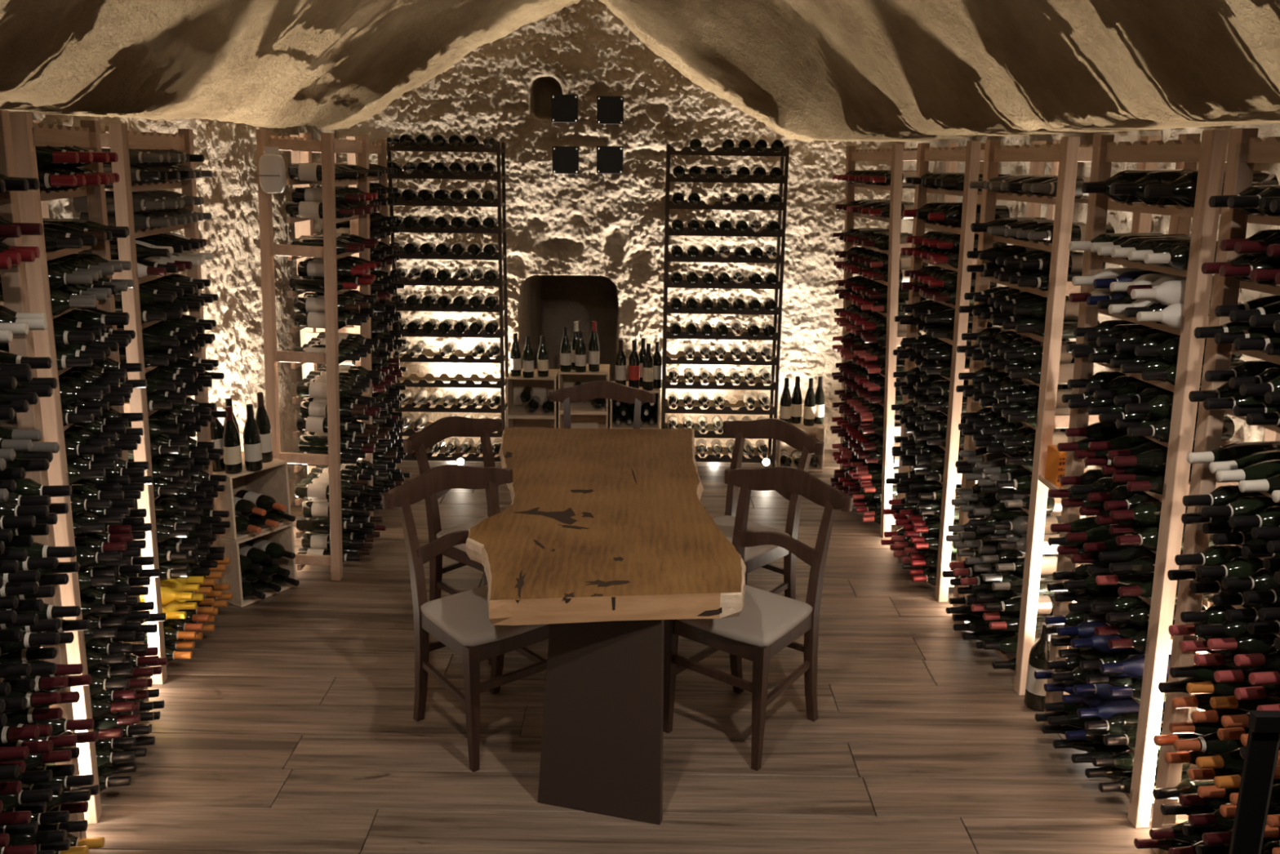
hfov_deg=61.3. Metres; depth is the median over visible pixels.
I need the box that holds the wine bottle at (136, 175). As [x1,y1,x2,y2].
[80,163,160,185]
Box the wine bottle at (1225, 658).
[1193,649,1243,669]
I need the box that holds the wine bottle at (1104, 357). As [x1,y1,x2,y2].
[1088,349,1135,362]
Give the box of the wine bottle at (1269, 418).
[1245,408,1279,427]
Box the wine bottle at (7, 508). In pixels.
[0,499,48,517]
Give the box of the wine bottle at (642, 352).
[638,337,646,386]
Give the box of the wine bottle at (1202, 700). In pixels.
[1171,693,1221,710]
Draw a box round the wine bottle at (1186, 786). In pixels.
[1152,777,1214,799]
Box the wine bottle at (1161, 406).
[1124,394,1227,418]
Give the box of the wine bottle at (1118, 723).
[1084,710,1164,734]
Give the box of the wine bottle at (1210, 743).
[1173,730,1244,755]
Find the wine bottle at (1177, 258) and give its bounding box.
[1143,244,1217,271]
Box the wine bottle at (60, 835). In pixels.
[8,829,66,845]
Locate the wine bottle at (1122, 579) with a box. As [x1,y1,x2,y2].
[1095,572,1153,586]
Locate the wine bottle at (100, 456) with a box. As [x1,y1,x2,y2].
[80,453,118,462]
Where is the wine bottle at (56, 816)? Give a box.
[31,810,69,825]
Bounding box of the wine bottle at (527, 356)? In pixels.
[522,335,533,377]
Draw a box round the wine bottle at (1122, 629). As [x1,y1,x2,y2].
[1093,622,1148,638]
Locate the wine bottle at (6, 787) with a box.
[0,780,22,795]
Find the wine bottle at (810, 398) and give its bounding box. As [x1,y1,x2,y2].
[803,377,815,426]
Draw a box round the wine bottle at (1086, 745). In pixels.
[1052,738,1107,751]
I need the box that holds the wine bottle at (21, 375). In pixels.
[0,368,32,382]
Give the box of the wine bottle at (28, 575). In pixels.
[0,569,40,582]
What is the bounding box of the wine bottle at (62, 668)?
[26,659,83,676]
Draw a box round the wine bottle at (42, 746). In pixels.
[0,739,53,761]
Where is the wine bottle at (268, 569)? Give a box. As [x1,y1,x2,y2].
[258,562,289,575]
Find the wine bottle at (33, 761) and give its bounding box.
[5,749,71,771]
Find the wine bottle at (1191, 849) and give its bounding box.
[1168,840,1204,853]
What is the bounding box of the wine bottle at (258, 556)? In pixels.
[238,542,276,564]
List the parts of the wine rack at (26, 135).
post, rail, post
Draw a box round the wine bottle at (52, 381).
[17,377,57,388]
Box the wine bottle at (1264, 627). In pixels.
[1247,619,1279,635]
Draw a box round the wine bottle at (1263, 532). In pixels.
[1250,524,1279,539]
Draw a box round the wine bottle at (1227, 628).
[1195,619,1255,637]
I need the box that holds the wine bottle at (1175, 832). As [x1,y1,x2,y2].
[1149,820,1202,844]
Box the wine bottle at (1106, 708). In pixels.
[1076,698,1165,719]
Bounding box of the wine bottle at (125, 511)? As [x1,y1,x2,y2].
[88,506,129,516]
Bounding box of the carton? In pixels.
[1044,444,1066,485]
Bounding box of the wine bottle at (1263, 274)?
[1249,267,1279,281]
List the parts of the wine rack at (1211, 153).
post, rail, post, post, post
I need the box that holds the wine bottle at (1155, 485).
[1126,471,1217,494]
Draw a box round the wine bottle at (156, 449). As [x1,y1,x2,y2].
[127,440,180,458]
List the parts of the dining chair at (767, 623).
leg, leg, leg, rail, rail, leg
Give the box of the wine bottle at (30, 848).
[0,844,36,853]
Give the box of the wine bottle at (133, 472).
[105,465,144,477]
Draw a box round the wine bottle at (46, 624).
[9,618,60,632]
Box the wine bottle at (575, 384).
[573,382,582,386]
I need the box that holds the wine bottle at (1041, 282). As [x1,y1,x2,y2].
[1017,271,1082,290]
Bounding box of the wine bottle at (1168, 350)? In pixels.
[1134,337,1242,363]
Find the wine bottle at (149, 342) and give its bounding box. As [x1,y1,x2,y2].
[118,333,179,351]
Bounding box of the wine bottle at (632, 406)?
[629,404,635,415]
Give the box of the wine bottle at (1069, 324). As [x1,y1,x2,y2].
[1015,317,1099,338]
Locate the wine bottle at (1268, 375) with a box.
[1228,367,1279,388]
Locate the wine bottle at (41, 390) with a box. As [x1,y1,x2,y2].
[1,382,53,396]
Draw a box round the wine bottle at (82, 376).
[57,371,119,387]
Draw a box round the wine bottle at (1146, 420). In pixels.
[1115,413,1159,428]
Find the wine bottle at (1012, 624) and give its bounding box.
[989,613,1053,634]
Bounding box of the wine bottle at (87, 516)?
[72,509,122,524]
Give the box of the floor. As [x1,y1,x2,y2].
[85,444,1199,853]
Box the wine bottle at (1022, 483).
[995,474,1049,493]
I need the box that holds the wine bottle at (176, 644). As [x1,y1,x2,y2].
[164,640,195,649]
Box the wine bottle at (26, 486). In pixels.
[14,477,71,497]
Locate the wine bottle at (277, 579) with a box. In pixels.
[271,573,299,586]
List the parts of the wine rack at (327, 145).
post, rail, post, post, rail, post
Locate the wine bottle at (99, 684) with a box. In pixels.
[88,672,129,697]
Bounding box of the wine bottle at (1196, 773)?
[1187,768,1240,780]
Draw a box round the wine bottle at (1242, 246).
[1234,231,1279,262]
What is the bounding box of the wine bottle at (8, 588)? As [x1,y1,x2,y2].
[0,580,38,596]
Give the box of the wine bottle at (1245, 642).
[1207,629,1279,653]
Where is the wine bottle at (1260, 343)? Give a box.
[1233,332,1279,355]
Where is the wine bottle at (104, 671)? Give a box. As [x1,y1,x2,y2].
[88,664,133,679]
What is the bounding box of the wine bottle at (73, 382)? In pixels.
[58,377,110,393]
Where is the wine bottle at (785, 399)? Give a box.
[779,377,791,422]
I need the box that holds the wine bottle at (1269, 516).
[1228,505,1279,528]
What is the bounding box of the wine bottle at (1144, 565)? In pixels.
[1108,552,1182,577]
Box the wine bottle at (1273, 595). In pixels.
[1242,583,1279,606]
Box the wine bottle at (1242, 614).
[1225,602,1279,622]
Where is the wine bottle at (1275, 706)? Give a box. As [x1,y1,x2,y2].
[1256,703,1279,710]
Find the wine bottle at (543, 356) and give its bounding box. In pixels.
[537,334,548,377]
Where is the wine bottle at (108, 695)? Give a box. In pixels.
[94,688,136,702]
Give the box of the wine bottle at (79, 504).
[70,493,111,516]
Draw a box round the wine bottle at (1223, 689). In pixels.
[1186,679,1250,696]
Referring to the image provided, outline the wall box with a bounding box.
[258,146,286,193]
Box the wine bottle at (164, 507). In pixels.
[132,497,197,516]
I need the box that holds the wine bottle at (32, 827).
[0,820,38,835]
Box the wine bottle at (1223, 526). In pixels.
[1202,520,1244,533]
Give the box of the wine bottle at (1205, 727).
[1168,720,1227,735]
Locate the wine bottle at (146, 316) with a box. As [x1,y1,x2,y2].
[95,305,166,326]
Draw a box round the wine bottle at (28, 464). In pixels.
[5,457,49,471]
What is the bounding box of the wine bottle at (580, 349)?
[574,329,586,372]
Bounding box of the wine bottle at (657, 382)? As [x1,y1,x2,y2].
[652,341,662,388]
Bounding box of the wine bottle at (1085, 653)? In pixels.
[1057,647,1108,660]
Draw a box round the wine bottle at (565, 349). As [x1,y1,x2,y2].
[560,326,571,372]
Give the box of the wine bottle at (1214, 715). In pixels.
[1191,707,1248,723]
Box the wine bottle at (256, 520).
[235,513,279,528]
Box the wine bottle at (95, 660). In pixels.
[42,648,125,671]
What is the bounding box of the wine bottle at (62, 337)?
[0,327,94,349]
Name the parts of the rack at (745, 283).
post, post, post, post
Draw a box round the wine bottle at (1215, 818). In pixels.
[1187,803,1235,831]
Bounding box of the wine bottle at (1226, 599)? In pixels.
[1212,588,1257,608]
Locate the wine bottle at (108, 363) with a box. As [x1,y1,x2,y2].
[93,356,142,372]
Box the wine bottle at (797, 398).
[790,376,802,423]
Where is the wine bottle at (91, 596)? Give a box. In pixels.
[29,587,128,604]
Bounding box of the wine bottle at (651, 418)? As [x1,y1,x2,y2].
[646,407,657,424]
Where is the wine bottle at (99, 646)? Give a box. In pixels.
[84,638,132,654]
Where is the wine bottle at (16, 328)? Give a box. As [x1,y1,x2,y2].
[0,322,29,335]
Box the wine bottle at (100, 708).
[44,696,133,720]
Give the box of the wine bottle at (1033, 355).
[1004,344,1074,364]
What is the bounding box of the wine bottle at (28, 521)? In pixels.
[0,514,35,528]
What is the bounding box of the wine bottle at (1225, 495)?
[1182,484,1265,506]
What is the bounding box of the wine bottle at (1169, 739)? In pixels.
[1153,733,1201,746]
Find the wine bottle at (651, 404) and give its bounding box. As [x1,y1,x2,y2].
[647,392,657,405]
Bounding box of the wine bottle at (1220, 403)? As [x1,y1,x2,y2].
[1203,391,1265,417]
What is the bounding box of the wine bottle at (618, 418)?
[613,408,623,424]
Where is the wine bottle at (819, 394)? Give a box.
[814,376,824,423]
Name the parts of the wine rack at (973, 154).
post, rail, post, post, post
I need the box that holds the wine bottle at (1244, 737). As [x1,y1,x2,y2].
[1240,733,1279,748]
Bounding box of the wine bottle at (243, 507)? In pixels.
[233,496,266,515]
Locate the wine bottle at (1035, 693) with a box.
[1024,622,1051,711]
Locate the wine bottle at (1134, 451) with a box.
[1107,440,1195,459]
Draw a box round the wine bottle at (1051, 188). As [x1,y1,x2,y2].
[1030,177,1110,198]
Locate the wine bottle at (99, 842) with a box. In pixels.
[66,832,104,848]
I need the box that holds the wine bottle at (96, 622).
[84,614,124,628]
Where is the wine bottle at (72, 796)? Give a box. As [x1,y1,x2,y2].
[45,789,90,811]
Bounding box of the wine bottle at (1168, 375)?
[1141,359,1244,386]
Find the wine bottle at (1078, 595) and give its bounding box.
[1053,589,1097,602]
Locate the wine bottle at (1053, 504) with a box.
[1004,493,1062,512]
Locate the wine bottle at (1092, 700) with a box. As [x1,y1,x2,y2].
[1062,693,1133,707]
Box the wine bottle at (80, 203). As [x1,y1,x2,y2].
[73,193,164,214]
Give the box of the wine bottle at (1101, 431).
[1065,422,1127,440]
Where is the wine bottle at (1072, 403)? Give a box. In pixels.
[1067,395,1113,408]
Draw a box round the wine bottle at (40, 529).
[9,523,48,535]
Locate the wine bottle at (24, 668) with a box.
[0,662,31,677]
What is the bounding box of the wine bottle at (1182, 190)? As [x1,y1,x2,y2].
[1143,170,1279,208]
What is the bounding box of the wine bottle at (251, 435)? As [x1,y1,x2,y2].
[243,404,262,471]
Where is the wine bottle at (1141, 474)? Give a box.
[1111,468,1164,482]
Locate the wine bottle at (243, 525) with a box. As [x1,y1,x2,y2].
[235,515,262,533]
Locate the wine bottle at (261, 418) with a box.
[254,391,272,462]
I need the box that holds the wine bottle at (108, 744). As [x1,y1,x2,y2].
[94,737,135,750]
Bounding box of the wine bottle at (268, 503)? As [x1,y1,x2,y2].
[235,489,286,511]
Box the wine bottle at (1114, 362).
[1109,355,1151,368]
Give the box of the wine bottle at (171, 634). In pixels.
[143,625,196,644]
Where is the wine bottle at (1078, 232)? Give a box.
[1027,225,1115,242]
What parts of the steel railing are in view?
rail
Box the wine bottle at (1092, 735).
[1065,728,1115,742]
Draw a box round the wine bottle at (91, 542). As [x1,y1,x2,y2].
[74,536,127,552]
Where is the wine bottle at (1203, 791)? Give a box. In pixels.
[1197,785,1239,799]
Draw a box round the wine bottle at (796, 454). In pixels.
[791,449,801,466]
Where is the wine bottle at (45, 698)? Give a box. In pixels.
[0,690,61,714]
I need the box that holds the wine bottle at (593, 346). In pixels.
[588,320,599,371]
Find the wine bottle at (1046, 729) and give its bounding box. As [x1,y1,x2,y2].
[1041,724,1082,734]
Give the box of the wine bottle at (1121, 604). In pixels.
[1091,595,1177,612]
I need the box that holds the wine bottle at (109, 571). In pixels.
[80,566,116,576]
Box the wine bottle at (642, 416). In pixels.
[640,411,645,425]
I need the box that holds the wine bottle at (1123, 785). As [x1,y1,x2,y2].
[1098,770,1189,794]
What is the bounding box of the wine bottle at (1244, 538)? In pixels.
[1212,527,1275,546]
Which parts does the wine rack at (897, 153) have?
post, rail, post, rail, post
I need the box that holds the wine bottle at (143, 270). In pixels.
[111,259,166,278]
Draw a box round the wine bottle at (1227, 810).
[1219,804,1279,822]
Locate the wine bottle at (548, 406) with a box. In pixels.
[542,395,554,412]
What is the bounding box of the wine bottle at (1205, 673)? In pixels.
[1168,664,1230,681]
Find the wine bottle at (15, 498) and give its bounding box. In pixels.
[8,491,51,506]
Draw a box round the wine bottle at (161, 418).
[148,410,195,426]
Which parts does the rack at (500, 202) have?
post, post, post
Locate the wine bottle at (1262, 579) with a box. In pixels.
[1221,568,1279,591]
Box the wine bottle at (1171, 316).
[1136,302,1241,328]
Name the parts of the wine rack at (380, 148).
post, post, post, rail, post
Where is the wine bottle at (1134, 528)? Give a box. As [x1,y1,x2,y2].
[1109,521,1159,534]
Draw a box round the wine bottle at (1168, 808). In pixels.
[1160,803,1214,815]
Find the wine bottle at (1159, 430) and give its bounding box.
[1127,416,1235,442]
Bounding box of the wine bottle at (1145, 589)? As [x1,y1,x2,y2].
[1117,579,1213,601]
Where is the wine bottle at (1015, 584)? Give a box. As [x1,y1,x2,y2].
[991,574,1055,594]
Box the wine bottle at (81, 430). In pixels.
[63,425,116,441]
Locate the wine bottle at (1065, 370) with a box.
[1008,363,1093,383]
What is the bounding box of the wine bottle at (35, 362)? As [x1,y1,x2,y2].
[0,350,52,368]
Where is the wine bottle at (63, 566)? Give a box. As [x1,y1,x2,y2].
[37,561,79,573]
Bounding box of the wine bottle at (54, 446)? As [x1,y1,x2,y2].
[31,441,59,453]
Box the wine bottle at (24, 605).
[0,598,44,612]
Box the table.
[465,427,746,824]
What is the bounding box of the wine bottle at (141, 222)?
[79,213,170,231]
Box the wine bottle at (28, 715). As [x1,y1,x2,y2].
[5,706,62,724]
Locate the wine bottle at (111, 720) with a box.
[93,712,140,728]
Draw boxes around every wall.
[8,111,335,505]
[333,0,905,448]
[901,123,1279,721]
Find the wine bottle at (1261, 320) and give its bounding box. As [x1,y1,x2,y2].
[1248,312,1279,327]
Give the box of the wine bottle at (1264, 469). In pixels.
[1215,459,1279,482]
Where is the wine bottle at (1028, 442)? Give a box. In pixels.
[1004,431,1067,452]
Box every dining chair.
[382,464,549,772]
[403,415,502,665]
[549,380,655,428]
[662,466,853,770]
[712,417,824,599]
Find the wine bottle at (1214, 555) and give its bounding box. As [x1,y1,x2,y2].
[1174,544,1243,566]
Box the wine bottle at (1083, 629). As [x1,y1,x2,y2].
[1056,620,1108,638]
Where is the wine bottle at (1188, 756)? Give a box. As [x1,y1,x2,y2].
[1164,750,1216,764]
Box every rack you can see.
[0,109,86,838]
[0,111,149,823]
[32,120,220,684]
[255,128,373,580]
[289,134,396,474]
[386,141,509,461]
[661,144,789,466]
[840,142,958,537]
[894,141,1046,601]
[951,136,1160,694]
[1043,129,1279,827]
[1151,128,1279,853]
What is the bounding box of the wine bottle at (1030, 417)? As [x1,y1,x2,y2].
[1008,407,1070,426]
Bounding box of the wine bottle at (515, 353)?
[510,333,521,376]
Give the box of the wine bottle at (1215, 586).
[1190,577,1243,594]
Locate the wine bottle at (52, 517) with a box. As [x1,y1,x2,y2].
[35,512,57,524]
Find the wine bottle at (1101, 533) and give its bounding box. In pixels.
[1065,524,1124,542]
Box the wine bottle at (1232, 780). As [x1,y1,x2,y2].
[1213,773,1279,788]
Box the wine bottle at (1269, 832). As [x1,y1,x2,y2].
[1263,824,1279,838]
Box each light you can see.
[456,457,465,465]
[761,457,770,467]
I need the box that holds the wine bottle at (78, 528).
[72,519,105,537]
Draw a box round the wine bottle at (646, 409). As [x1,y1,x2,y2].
[640,402,651,415]
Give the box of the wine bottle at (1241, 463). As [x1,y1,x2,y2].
[1208,449,1279,473]
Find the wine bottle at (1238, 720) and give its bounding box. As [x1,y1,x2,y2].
[1221,709,1256,727]
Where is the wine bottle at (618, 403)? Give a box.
[613,400,622,406]
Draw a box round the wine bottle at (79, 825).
[37,819,88,832]
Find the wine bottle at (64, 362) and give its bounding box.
[0,349,93,370]
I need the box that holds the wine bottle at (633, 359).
[628,340,639,388]
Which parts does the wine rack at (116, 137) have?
post, post, post, rail, post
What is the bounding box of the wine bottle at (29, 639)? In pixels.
[0,626,60,654]
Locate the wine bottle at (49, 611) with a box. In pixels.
[16,603,80,619]
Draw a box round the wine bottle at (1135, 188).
[1109,169,1226,206]
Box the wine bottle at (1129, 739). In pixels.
[1103,724,1162,750]
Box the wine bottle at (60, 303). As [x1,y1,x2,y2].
[0,288,96,315]
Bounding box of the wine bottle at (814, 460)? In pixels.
[808,453,817,467]
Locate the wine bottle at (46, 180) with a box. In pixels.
[37,170,77,190]
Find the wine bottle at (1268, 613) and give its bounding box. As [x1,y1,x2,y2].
[1257,607,1279,620]
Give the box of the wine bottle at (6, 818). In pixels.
[0,810,31,825]
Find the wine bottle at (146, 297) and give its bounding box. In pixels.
[114,288,173,306]
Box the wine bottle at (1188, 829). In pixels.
[1182,823,1226,835]
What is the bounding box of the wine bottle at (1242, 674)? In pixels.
[1213,665,1272,686]
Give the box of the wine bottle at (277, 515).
[266,509,295,522]
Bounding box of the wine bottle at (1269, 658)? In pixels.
[1234,644,1279,671]
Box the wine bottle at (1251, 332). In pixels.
[1213,327,1275,344]
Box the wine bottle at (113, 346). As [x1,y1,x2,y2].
[75,341,119,351]
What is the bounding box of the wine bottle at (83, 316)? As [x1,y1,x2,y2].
[59,308,128,325]
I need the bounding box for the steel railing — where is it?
[1228,710,1279,853]
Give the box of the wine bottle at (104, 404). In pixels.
[71,400,109,410]
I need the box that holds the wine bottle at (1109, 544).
[1083,533,1134,551]
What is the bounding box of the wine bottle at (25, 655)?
[0,646,57,662]
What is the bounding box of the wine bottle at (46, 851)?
[7,844,55,853]
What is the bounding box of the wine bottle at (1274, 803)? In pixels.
[1229,782,1279,810]
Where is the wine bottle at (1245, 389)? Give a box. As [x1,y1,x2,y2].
[1239,375,1279,395]
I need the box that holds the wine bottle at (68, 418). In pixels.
[0,410,93,429]
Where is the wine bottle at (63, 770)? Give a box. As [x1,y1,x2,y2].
[31,763,75,784]
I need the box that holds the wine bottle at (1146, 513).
[1109,501,1187,526]
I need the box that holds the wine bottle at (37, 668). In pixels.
[0,657,57,679]
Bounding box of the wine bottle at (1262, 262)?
[1219,255,1279,284]
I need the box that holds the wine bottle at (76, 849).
[54,845,88,853]
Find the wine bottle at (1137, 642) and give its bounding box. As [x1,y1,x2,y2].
[1107,629,1173,653]
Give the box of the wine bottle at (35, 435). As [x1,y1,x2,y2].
[0,425,42,441]
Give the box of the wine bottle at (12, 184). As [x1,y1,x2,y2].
[0,177,29,191]
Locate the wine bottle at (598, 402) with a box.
[593,398,604,408]
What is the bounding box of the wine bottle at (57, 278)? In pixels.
[0,266,92,289]
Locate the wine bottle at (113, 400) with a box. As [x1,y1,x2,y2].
[84,395,124,405]
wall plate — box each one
[551,94,577,122]
[552,146,578,173]
[596,96,623,124]
[596,146,623,173]
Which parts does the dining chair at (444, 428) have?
leg, rail, rail, leg, leg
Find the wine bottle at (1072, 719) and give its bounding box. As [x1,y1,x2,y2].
[1047,711,1102,728]
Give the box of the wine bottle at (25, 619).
[0,613,39,629]
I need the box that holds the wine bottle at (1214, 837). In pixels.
[1201,825,1279,844]
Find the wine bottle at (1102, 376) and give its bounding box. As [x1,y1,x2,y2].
[1066,370,1127,388]
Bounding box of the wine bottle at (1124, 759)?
[1092,748,1190,771]
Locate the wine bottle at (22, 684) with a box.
[0,677,35,692]
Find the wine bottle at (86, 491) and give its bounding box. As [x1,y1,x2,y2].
[70,484,124,500]
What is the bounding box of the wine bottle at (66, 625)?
[43,617,90,632]
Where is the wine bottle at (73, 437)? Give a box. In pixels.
[63,431,110,448]
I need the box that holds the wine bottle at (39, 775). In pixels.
[0,769,52,783]
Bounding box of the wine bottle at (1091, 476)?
[1059,468,1112,484]
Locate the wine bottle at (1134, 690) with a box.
[1108,676,1168,701]
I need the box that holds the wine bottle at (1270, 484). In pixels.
[1238,473,1279,493]
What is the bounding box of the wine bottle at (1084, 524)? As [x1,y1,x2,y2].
[1049,515,1110,532]
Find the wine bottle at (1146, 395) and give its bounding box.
[1113,386,1200,405]
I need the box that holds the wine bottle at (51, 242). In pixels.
[44,232,83,251]
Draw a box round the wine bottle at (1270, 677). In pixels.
[1248,668,1279,684]
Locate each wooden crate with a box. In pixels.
[201,522,296,607]
[213,451,290,541]
[506,368,559,417]
[506,412,558,428]
[558,364,609,413]
[558,403,609,428]
[609,381,660,428]
[774,416,825,471]
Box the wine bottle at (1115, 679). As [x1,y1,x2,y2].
[1085,672,1140,686]
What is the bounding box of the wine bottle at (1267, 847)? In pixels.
[1261,840,1279,853]
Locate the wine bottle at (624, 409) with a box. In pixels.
[618,402,629,415]
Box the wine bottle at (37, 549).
[4,542,76,557]
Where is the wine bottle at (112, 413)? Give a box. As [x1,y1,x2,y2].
[101,407,143,422]
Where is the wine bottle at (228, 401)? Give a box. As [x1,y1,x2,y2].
[222,397,242,463]
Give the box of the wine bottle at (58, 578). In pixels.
[36,573,68,586]
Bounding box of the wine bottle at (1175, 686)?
[1158,677,1206,695]
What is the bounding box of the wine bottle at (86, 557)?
[75,546,122,570]
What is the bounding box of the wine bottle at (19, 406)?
[0,399,29,412]
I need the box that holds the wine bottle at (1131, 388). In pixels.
[1093,382,1159,399]
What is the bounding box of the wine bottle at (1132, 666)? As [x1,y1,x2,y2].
[1099,653,1170,678]
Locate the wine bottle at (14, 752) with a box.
[0,746,29,760]
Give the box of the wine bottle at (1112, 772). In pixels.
[1084,766,1157,780]
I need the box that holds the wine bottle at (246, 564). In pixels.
[239,553,262,572]
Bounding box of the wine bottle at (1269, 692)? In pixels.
[1234,684,1279,703]
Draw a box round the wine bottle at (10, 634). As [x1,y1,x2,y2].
[0,628,23,642]
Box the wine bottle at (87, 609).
[80,599,115,619]
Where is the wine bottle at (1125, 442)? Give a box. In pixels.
[1088,434,1153,450]
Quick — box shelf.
[1038,474,1065,498]
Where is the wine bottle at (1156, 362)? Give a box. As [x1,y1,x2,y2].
[1120,355,1174,373]
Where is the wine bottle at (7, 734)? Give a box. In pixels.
[0,725,39,744]
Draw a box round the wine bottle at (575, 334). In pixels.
[570,320,578,369]
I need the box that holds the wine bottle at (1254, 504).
[1200,495,1279,517]
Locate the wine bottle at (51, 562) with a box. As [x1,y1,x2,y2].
[17,555,58,570]
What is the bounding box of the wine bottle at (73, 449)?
[64,438,104,461]
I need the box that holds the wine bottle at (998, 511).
[973,502,1050,519]
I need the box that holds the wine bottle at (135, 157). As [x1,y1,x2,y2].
[101,147,163,165]
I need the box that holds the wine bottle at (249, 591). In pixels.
[241,580,266,599]
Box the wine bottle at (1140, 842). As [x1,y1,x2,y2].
[1133,836,1191,850]
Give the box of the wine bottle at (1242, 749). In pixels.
[1239,746,1279,758]
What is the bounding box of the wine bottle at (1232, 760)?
[1195,746,1244,773]
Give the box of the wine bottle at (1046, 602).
[983,595,1053,614]
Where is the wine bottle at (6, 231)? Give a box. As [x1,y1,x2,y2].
[0,224,21,237]
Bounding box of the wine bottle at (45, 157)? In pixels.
[35,146,79,167]
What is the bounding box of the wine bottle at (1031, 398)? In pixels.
[1006,388,1071,408]
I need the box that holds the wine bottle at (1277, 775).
[1273,764,1279,778]
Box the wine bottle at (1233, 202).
[1227,186,1279,217]
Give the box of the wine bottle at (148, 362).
[119,351,168,368]
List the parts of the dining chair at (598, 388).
leg, rail, leg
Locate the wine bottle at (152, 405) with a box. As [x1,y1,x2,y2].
[124,398,172,411]
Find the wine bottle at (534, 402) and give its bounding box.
[527,395,540,412]
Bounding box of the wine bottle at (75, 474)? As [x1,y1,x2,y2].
[66,462,105,484]
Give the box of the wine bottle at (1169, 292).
[1130,280,1239,305]
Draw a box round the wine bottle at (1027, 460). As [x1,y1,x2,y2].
[1005,451,1087,470]
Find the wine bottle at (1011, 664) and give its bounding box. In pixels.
[991,657,1067,670]
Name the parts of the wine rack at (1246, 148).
rail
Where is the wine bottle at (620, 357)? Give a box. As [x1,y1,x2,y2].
[615,339,626,385]
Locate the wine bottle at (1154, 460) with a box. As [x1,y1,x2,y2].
[1112,446,1194,472]
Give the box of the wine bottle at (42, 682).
[23,675,68,692]
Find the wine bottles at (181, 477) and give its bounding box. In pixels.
[0,133,1279,853]
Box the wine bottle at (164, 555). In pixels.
[138,546,189,563]
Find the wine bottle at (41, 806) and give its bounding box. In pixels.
[8,801,46,813]
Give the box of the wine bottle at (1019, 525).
[992,515,1061,535]
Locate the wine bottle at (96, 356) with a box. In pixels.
[55,346,106,361]
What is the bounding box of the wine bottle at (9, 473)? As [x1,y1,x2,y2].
[0,467,26,479]
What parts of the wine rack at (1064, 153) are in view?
post, rail, post, post, rail, post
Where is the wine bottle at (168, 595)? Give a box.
[139,586,193,604]
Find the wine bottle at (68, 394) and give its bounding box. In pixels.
[58,382,102,407]
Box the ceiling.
[0,0,1279,142]
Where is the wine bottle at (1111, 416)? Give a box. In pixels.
[1098,408,1145,422]
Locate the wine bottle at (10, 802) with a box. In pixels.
[0,788,53,812]
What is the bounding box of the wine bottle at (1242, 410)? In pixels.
[1233,401,1279,416]
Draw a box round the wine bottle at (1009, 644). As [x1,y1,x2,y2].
[982,634,1040,653]
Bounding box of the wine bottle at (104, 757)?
[45,746,135,769]
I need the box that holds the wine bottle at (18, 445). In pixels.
[0,437,33,451]
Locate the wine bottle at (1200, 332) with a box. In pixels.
[1193,321,1251,338]
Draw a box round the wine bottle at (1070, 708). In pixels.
[1044,701,1090,713]
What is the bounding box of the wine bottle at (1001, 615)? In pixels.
[982,610,1049,621]
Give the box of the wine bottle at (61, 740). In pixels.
[20,734,76,746]
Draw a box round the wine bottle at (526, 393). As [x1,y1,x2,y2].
[520,386,533,402]
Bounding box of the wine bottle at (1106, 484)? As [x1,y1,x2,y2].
[1070,476,1127,494]
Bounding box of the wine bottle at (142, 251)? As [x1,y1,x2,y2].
[78,240,169,260]
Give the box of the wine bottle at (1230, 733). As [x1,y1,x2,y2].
[1217,726,1249,740]
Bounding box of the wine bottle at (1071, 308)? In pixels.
[1013,299,1079,319]
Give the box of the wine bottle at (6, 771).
[0,764,20,779]
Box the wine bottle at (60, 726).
[26,716,94,735]
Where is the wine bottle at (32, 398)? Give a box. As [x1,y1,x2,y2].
[0,389,38,404]
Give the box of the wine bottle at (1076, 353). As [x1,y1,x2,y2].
[1071,345,1115,364]
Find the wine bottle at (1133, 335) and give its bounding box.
[1096,328,1168,352]
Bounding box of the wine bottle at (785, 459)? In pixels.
[780,448,791,466]
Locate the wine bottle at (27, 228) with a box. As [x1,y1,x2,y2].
[0,216,43,242]
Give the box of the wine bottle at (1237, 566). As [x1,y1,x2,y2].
[1195,556,1264,577]
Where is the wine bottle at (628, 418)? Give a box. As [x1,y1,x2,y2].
[624,407,634,424]
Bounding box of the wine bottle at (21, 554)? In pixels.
[0,548,27,561]
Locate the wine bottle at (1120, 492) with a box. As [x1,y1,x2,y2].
[1087,484,1146,502]
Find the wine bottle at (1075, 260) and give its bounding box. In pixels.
[1019,253,1105,272]
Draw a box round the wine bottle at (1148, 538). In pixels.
[1115,524,1216,551]
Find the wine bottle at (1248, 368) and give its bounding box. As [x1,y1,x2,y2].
[1204,360,1279,382]
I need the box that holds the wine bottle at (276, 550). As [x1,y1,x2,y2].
[244,537,295,559]
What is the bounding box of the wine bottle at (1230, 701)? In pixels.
[1209,695,1273,711]
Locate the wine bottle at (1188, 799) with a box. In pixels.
[1178,784,1231,809]
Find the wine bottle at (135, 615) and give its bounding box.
[106,610,150,622]
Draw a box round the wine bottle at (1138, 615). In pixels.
[1105,603,1205,627]
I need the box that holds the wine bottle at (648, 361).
[642,342,653,391]
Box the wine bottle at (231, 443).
[222,405,242,474]
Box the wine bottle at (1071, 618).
[1044,610,1092,626]
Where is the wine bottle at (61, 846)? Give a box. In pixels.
[35,838,70,851]
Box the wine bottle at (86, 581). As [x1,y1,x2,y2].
[77,570,115,592]

